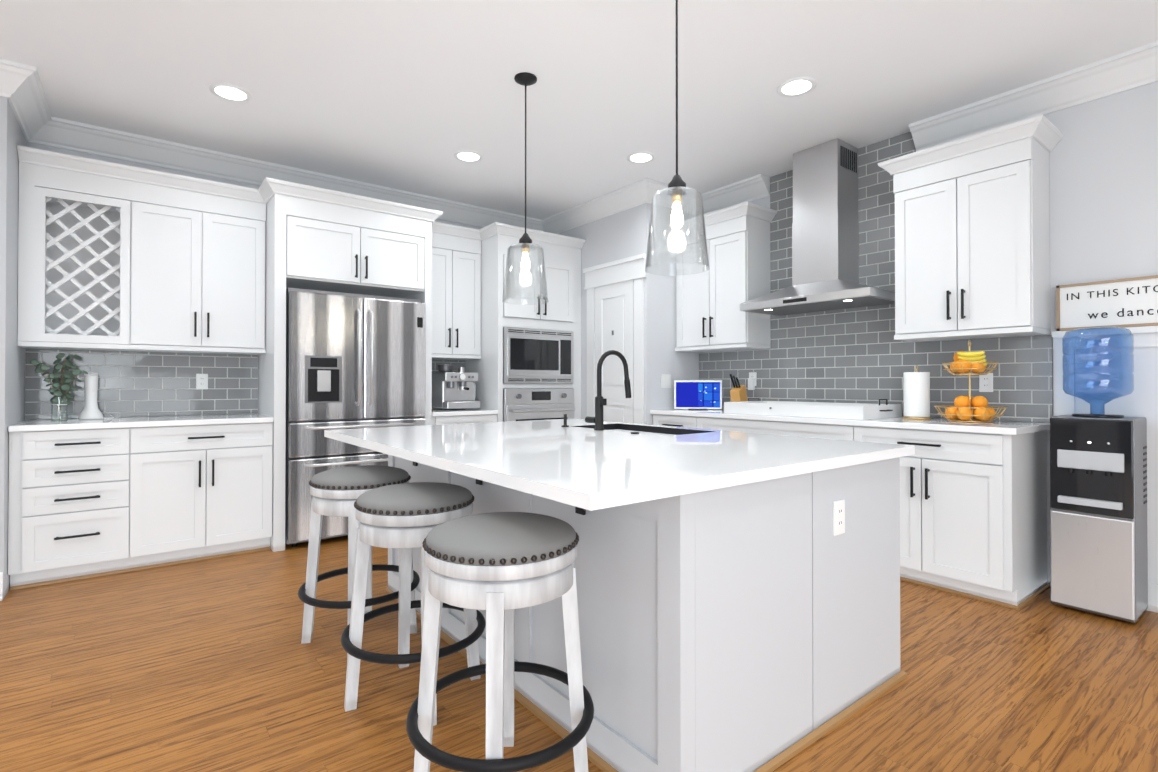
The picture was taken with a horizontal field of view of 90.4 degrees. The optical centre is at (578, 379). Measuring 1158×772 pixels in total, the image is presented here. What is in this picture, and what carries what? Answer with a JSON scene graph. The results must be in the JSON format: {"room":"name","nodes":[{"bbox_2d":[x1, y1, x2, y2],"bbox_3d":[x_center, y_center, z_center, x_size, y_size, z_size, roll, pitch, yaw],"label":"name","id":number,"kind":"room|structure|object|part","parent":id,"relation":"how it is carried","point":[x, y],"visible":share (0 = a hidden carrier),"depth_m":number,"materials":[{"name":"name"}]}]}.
{"room":"kitchen","nodes":[
{"label":"kitchen","id":0,"kind":"room"},
{"bbox_2d":[0,96,26,598],"bbox_3d":[-4.720,-0.250,2.293,3.577,2.820,0.830,0,-1,-38],"label":"wall","id":1,"kind":"structure","parent":0,"point":[12,378],"depth_m":3.13,"materials":[{"name":"grey paint"}]},
{"bbox_2d":[0,572,2,600],"bbox_3d":[-4.460,1.085,1.945,3.575,0.145,0.022,0,-1,-38],"label":"baseboard","id":2,"kind":"structure","parent":1,"relation":"attached to","point":[1,586],"depth_m":3.04,"materials":[{"name":"white wood"}]},
{"bbox_2d":[25,142,482,419],"bbox_3d":[-1.960,-0.230,4.878,3.953,2.820,0.120,0,-1,-38],"label":"wall","id":3,"kind":"structure","parent":0,"point":[110,159],"depth_m":4.02,"materials":[{"name":"white paint"}]},
{"bbox_2d":[116,173,267,352],"bbox_3d":[-2.688,-0.756,4.033,0.823,1.068,0.327,0,-1,-38],"label":"upper cabinet","id":4,"kind":"object","parent":3,"relation":"attached to","point":[168,277],"depth_m":3.88,"materials":[{"name":"white wood"}]},
{"bbox_2d":[25,349,464,419],"bbox_3d":[-2.279,0.035,4.538,3.028,0.451,0.018,0,-1,-38],"label":"backsplash","id":5,"kind":"structure","parent":3,"relation":"attached to","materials":[{"name":"grey tile"}]},
{"bbox_2d":[268,181,427,298],"bbox_3d":[-1.814,-1.023,4.522,1.003,0.641,0.627,0,-1,-38],"label":"upper cabinet","id":6,"kind":"object","parent":3,"relation":"attached to","point":[319,239],"depth_m":4.22,"materials":[{"name":"white wood"}]},
{"bbox_3d":[-1.710,-1.304,4.563,3.946,0.077,0.693,0,-1,-38],"label":"crown","id":7,"kind":"part","parent":6,"relation":"part of","materials":[{"name":"white wood"}]},
{"bbox_2d":[408,229,479,356],"bbox_3d":[-1.224,-0.749,5.166,0.598,1.064,0.327,0,-1,-38],"label":"upper cabinet","id":8,"kind":"object","parent":3,"relation":"attached to","point":[452,299],"depth_m":5.05,"materials":[{"name":"white wood"}]},
{"bbox_2d":[0,535,1157,771],"bbox_3d":[-0.531,1.179,0.745,8.320,0.060,8.390,0,-1,-38],"label":"floor","id":9,"kind":"structure","parent":0,"point":[210,665],"depth_m":2.16,"materials":[{"name":"brown wood"}]},
{"bbox_2d":[8,429,143,589],"bbox_3d":[-3.063,0.730,3.548,0.582,0.880,0.617,0,-1,-38],"label":"base cabinet","id":10,"kind":"object","parent":9,"relation":"on","point":[76,501],"depth_m":3.30,"materials":[{"name":"white wood"}]},
{"bbox_2d":[8,413,275,432],"bbox_3d":[-2.778,0.273,3.761,1.289,0.034,0.635,0,-1,-38],"label":"countertop","id":11,"kind":"structure","parent":10,"relation":"on","point":[46,426],"depth_m":3.57,"materials":[{"name":"white stone"}]},
{"bbox_2d":[29,353,87,420],"bbox_3d":[-3.216,0.046,3.558,0.279,0.416,0.221,0,-1,-38],"label":"vase","id":12,"kind":"object","parent":11,"relation":"on","point":[59,398],"visible":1,"depth_m":3.54,"materials":[{"name":"clear glass"}]},
{"bbox_2d":[78,375,114,419],"bbox_3d":[-3.121,0.113,3.724,0.184,0.285,0.128,0,-1,-38],"label":"vase","id":13,"kind":"object","parent":11,"relation":"on","point":[90,410],"visible":1,"depth_m":3.68,"materials":[{"name":"white ceramic"}]},
{"bbox_2d":[144,421,275,568],"bbox_3d":[-2.577,0.732,3.925,0.769,0.880,0.617,0,-1,-38],"label":"base cabinet","id":14,"kind":"object","parent":9,"relation":"on","point":[210,490],"depth_m":3.69,"materials":[{"name":"white wood"}]},
{"bbox_2d":[285,288,425,546],"bbox_3d":[-1.760,0.271,4.442,0.979,1.810,0.690,0,-1,-38],"label":"fridge","id":15,"kind":"object","parent":9,"relation":"on","point":[355,361],"visible":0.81,"depth_m":4.13,"materials":[{"name":"silver metal"}]},
{"bbox_2d":[298,465,419,657],"bbox_3d":[-0.986,0.782,2.602,0.513,0.760,0.513,0,-1,-38],"label":"bar stool","id":16,"kind":"object","parent":9,"relation":"on","point":[337,492],"visible":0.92,"depth_m":2.48,"materials":[{"name":"white wood"}]},
{"bbox_2d":[341,482,485,725],"bbox_3d":[-0.607,0.779,2.137,0.514,0.760,0.514,0,-1,-38],"label":"bar stool","id":17,"kind":"object","parent":9,"relation":"on","point":[405,518],"visible":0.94,"depth_m":2.02,"materials":[{"name":"white wood"}]},
{"bbox_2d":[422,413,495,424],"bbox_3d":[-1.135,0.741,5.040,0.602,0.880,0.617,0,-1,-38],"label":"base cabinet","id":18,"kind":"object","parent":9,"relation":"on","point":[488,417],"depth_m":4.76,"materials":[{"name":"white wood"}]},
{"bbox_2d":[426,409,495,416],"bbox_3d":[-1.130,0.283,5.037,0.598,0.034,0.635,0,-1,-38],"label":"countertop","id":19,"kind":"structure","parent":18,"relation":"on","point":[435,412],"depth_m":4.81,"materials":[{"name":"white stone"}]},
{"bbox_2d":[432,364,479,408],"bbox_3d":[-1.064,0.059,5.107,0.346,0.389,0.412,0,-1,-38],"label":"espresso machine","id":20,"kind":"object","parent":19,"relation":"on","point":[451,389],"visible":0.98,"depth_m":5.04,"materials":[{"name":"silver metal"}]},
{"bbox_2d":[406,512,593,771],"bbox_3d":[-0.215,0.775,1.606,0.514,0.760,0.514,0,-1,-38],"label":"bar stool","id":21,"kind":"object","parent":9,"relation":"on","point":[499,567],"visible":1,"depth_m":1.47,"materials":[{"name":"white wood"}]},
{"bbox_2d":[464,222,585,421],"bbox_3d":[-0.515,-0.076,5.487,0.914,2.520,0.680,0,-1,-38],"label":"tall cabinet","id":22,"kind":"object","parent":9,"relation":"on","point":[530,345],"depth_m":5.19,"materials":[{"name":"white wood"}]},
{"bbox_2d":[503,327,573,382],"bbox_3d":[-0.443,-0.209,5.347,0.751,0.490,0.336,0,-1,-38],"label":"microwave","id":23,"kind":"object","parent":22,"relation":"in","point":[530,354],"depth_m":5.20,"materials":[{"name":"silver metal"}]},
{"bbox_2d":[504,385,575,421],"bbox_3d":[-0.438,0.414,5.336,0.750,0.658,0.354,0,-1,-38],"label":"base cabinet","id":24,"kind":"object","parent":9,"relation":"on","point":[519,404],"depth_m":5.19,"materials":[{"name":"white"}]},
{"bbox_2d":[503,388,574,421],"bbox_3d":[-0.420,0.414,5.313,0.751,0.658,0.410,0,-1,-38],"label":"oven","id":25,"kind":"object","parent":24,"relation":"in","point":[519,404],"depth_m":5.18,"materials":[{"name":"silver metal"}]},
{"bbox_2d":[345,442,907,771],"bbox_3d":[0.010,0.730,2.635,1.546,0.865,2.169,0,-1,-38],"label":"kitchen island","id":26,"kind":"object","parent":9,"relation":"on","point":[738,597],"depth_m":1.74,"materials":[{"name":"grey paint"}]},
{"bbox_2d":[324,422,859,513],"bbox_3d":[-0.189,0.279,2.499,1.180,0.035,2.224,0,-1,-38],"label":"island countertop","id":27,"kind":"structure","parent":26,"relation":"on","point":[578,467],"depth_m":1.89,"materials":[{"name":"white stone"}]},
{"bbox_2d":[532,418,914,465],"bbox_3d":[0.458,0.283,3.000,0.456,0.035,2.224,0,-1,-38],"label":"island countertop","id":28,"kind":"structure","parent":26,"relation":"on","point":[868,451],"depth_m":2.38,"materials":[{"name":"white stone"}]},
{"bbox_2d":[608,422,707,433],"bbox_3d":[0.325,0.392,3.108,0.380,0.249,0.771,0,-1,-38],"label":"sink","id":29,"kind":"object","parent":28,"relation":"in","point":[635,429],"depth_m":3.27,"materials":[{"name":"black metal"}]},
{"bbox_2d":[653,414,685,426],"bbox_3d":[1.025,0.735,4.831,0.617,0.887,0.553,0,-1,-38],"label":"base cabinet","id":30,"kind":"object","parent":9,"relation":"on","point":[673,420],"depth_m":4.70,"materials":[{"name":"white wood"}]},
{"bbox_2d":[686,418,841,439],"bbox_3d":[1.536,0.730,4.171,0.617,0.887,1.356,0,-1,-38],"label":"base cabinet","id":31,"kind":"object","parent":9,"relation":"on","point":[802,429],"depth_m":3.97,"materials":[{"name":"white"}]},
{"bbox_2d":[842,426,1049,609],"bbox_3d":[2.137,0.724,3.394,0.617,0.887,0.850,0,-1,-38],"label":"base cabinet","id":32,"kind":"object","parent":9,"relation":"on","point":[973,507],"depth_m":3.07,"materials":[{"name":"white wood"}]},
{"bbox_2d":[650,409,1049,433],"bbox_3d":[1.629,0.268,4.040,0.634,0.034,2.548,0,-1,-38],"label":"countertop","id":33,"kind":"structure","parent":32,"relation":"on","point":[895,423],"depth_m":3.36,"materials":[{"name":"white stone"}]},
{"bbox_2d":[674,380,721,409],"bbox_3d":[1.013,0.132,4.901,0.282,0.249,0.310,0,-1,-38],"label":"smart display","id":34,"kind":"object","parent":33,"relation":"on","point":[697,394],"visible":1,"depth_m":4.89,"materials":[{"name":"blue glass"}]},
{"bbox_2d":[730,374,747,401],"bbox_3d":[1.306,0.104,4.698,0.166,0.300,0.090,0,-1,-38],"label":"knife block","id":35,"kind":"object","parent":33,"relation":"on","point":[738,392],"visible":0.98,"depth_m":4.67,"materials":[{"name":"brown wood"}]},
{"bbox_2d":[724,399,901,419],"bbox_3d":[1.613,0.189,4.063,0.536,0.121,1.110,0,-1,-38],"label":"cooktop","id":36,"kind":"object","parent":33,"relation":"on","point":[860,411],"visible":1,"depth_m":3.81,"materials":[{"name":"white"}]},
{"bbox_2d":[903,365,930,419],"bbox_3d":[2.117,0.077,3.606,0.156,0.339,0.156,0,-1,-38],"label":"paper towel holder","id":37,"kind":"object","parent":33,"relation":"on","point":[916,393],"visible":1,"depth_m":3.55,"materials":[{"name":"white paper"}]},
{"bbox_2d":[934,340,1007,422],"bbox_3d":[2.277,0.007,3.351,0.356,0.476,0.356,0,-1,-38],"label":"fruit basket","id":38,"kind":"object","parent":33,"relation":"on","point":[976,409],"visible":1,"depth_m":3.29,"materials":[{"name":"orange food"}]},
{"bbox_2d":[1050,327,1147,622],"bbox_3d":[2.625,0.445,2.914,0.350,1.416,0.322,0,-1,-38],"label":"water cooler","id":39,"kind":"object","parent":9,"relation":"on","point":[1098,519],"visible":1,"depth_m":2.82,"materials":[{"name":"silver metal"}]},
{"bbox_2d":[1062,327,1133,413],"bbox_3d":[2.640,-0.043,2.931,0.270,0.440,0.270,0,-1,-38],"label":"bottle","id":40,"kind":"object","parent":39,"relation":"on","point":[1131,340],"depth_m":2.93,"materials":[{"name":"blue plastic"}]},
{"bbox_2d":[0,0,1157,219],"bbox_3d":[-0.531,-1.701,0.767,8.320,0.060,8.390,0,-1,-38],"label":"ceiling","id":41,"kind":"structure","parent":0,"point":[414,96],"depth_m":3.12,"materials":[{"name":"white paint"}]},
{"bbox_2d":[209,83,251,102],"bbox_3d":[-2.006,-1.647,3.313,0.210,0.010,0.210,0,-1,-38],"label":"recessed light","id":42,"kind":"object","parent":41,"relation":"in","point":[229,92],"visible":1,"depth_m":3.30,"materials":[{"name":"white plastic"}]},
{"bbox_2d":[454,150,482,161],"bbox_3d":[-0.814,-1.640,4.238,0.210,0.010,0.210,0,-1,-38],"label":"recessed light","id":43,"kind":"object","parent":41,"relation":"in","point":[468,156],"visible":1,"depth_m":4.23,"materials":[{"name":"white plastic"}]},
{"bbox_2d":[502,72,548,303],"bbox_3d":[-0.293,-1.040,3.153,0.252,1.227,0.252,0,-1,-38],"label":"pendant light","id":44,"kind":"object","parent":41,"relation":"hanging from","point":[525,79],"visible":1,"depth_m":3.12,"materials":[{"name":"black"}]},
{"bbox_2d":[0,41,1157,233],"bbox_3d":[-0.541,-1.597,0.682,8.200,0.150,8.270,0,-1,-38],"label":"crown molding","id":45,"kind":"structure","parent":41,"relation":"attached to","point":[21,89],"depth_m":3.80,"materials":[{"name":"white wood"}]},
{"bbox_2d":[627,152,654,163],"bbox_3d":[0.459,-1.640,4.263,0.210,0.010,0.210,0,-1,-38],"label":"recessed light","id":46,"kind":"object","parent":41,"relation":"in","point":[641,157],"visible":1,"depth_m":4.25,"materials":[{"name":"white plastic"}]},
{"bbox_2d":[645,0,709,275],"bbox_3d":[0.387,-1.046,2.275,0.252,1.227,0.252,0,-1,-38],"label":"pendant light","id":47,"kind":"object","parent":41,"relation":"hanging from","point":[676,189],"visible":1,"depth_m":2.24,"materials":[{"name":"black"}]},
{"bbox_2d":[777,77,816,96],"bbox_3d":[1.229,-1.648,3.249,0.210,0.010,0.210,0,-1,-38],"label":"recessed light","id":48,"kind":"object","parent":41,"relation":"in","point":[796,87],"visible":1,"depth_m":3.24,"materials":[{"name":"white plastic"}]},
{"bbox_2d":[559,203,698,424],"bbox_3d":[0.380,-0.224,5.729,0.790,2.820,1.640,0,-1,-38],"label":"wall","id":49,"kind":"structure","parent":0,"point":[619,235],"depth_m":5.01,"materials":[{"name":"white paint"}]},
{"bbox_2d":[583,254,645,423],"bbox_3d":[0.302,0.064,5.148,0.037,2.235,0.819,0,-1,-38],"label":"door frame","id":50,"kind":"structure","parent":49,"relation":"attached to","point":[623,270],"depth_m":5.01,"materials":[{"name":"white wood"}]},
{"bbox_2d":[595,280,633,422],"bbox_3d":[0.306,0.158,5.151,0.024,2.032,0.516,0,-1,-38],"label":"pantry door","id":51,"kind":"structure","parent":49,"relation":"in","point":[614,316],"depth_m":5.13,"materials":[{"name":"white wood"}]},
{"bbox_2d":[661,374,670,387],"bbox_3d":[0.755,0.015,4.974,0.116,0.120,0.009,0,-1,-38],"label":"light switch","id":52,"kind":"object","parent":49,"relation":"attached to","point":[665,380],"visible":1,"depth_m":4.97,"materials":[{"name":"white plastic"}]},
{"bbox_2d":[699,81,1157,586],"bbox_3d":[3.213,-0.247,2.617,0.120,2.820,6.750,0,-1,-38],"label":"wall","id":53,"kind":"structure","parent":0,"point":[1103,184],"depth_m":3.07,"materials":[{"name":"white paint"}]},
{"bbox_2d":[674,202,773,349],"bbox_3d":[1.198,-0.814,4.855,0.327,1.069,0.746,0,-1,-38],"label":"upper cabinet","id":54,"kind":"object","parent":53,"relation":"attached to","point":[729,305],"depth_m":4.63,"materials":[{"name":"white wood"}]},
{"bbox_2d":[740,138,894,315],"bbox_3d":[1.693,-1.077,4.077,0.499,1.134,0.965,0,-1,-38],"label":"hood","id":55,"kind":"object","parent":53,"relation":"attached to","point":[833,213],"depth_m":4.02,"materials":[{"name":"silver metal"}]},
{"bbox_2d":[790,210,861,293],"bbox_3d":[1.773,-0.909,4.138,0.297,0.457,0.345,0,-1,-38],"label":"hood chimney","id":56,"kind":"object","parent":53,"relation":"attached to","point":[839,271],"depth_m":4.02,"materials":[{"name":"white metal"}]},
{"bbox_2d":[790,138,861,221],"bbox_3d":[1.775,-1.390,4.143,0.293,0.505,0.337,0,-1,-38],"label":"range hood","id":57,"kind":"object","parent":53,"relation":"attached to","point":[825,176],"depth_m":4.04,"materials":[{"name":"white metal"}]},
{"bbox_2d":[699,132,1052,422],"bbox_3d":[1.861,-0.696,4.227,0.047,1.892,2.548,0,-1,-38],"label":"backsplash","id":58,"kind":"structure","parent":53,"relation":"attached to","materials":[{"name":"grey tile"}]},
{"bbox_2d":[890,118,1053,337],"bbox_3d":[2.310,-0.819,3.419,0.327,1.079,0.700,0,-1,-38],"label":"upper cabinet","id":59,"kind":"object","parent":53,"relation":"attached to","point":[970,218],"depth_m":3.26,"materials":[{"name":"white wood"}]},
{"bbox_2d":[1052,326,1157,612],"bbox_3d":[3.927,0.439,1.546,0.050,1.432,4.190,0,-1,-38],"label":"wall panel","id":60,"kind":"object","parent":53,"relation":"attached to","point":[1141,400],"visible":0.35,"depth_m":2.97,"materials":[{"name":"white paint"}]},
{"bbox_2d":[1056,275,1157,330],"bbox_3d":[2.842,-0.395,2.938,0.026,0.251,0.630,0,-1,-38],"label":"kitchen sign","id":61,"kind":"object","parent":60,"relation":"on","point":[1127,302],"visible":1,"depth_m":3.01,"materials":[{"name":"white wood"}]}
]}

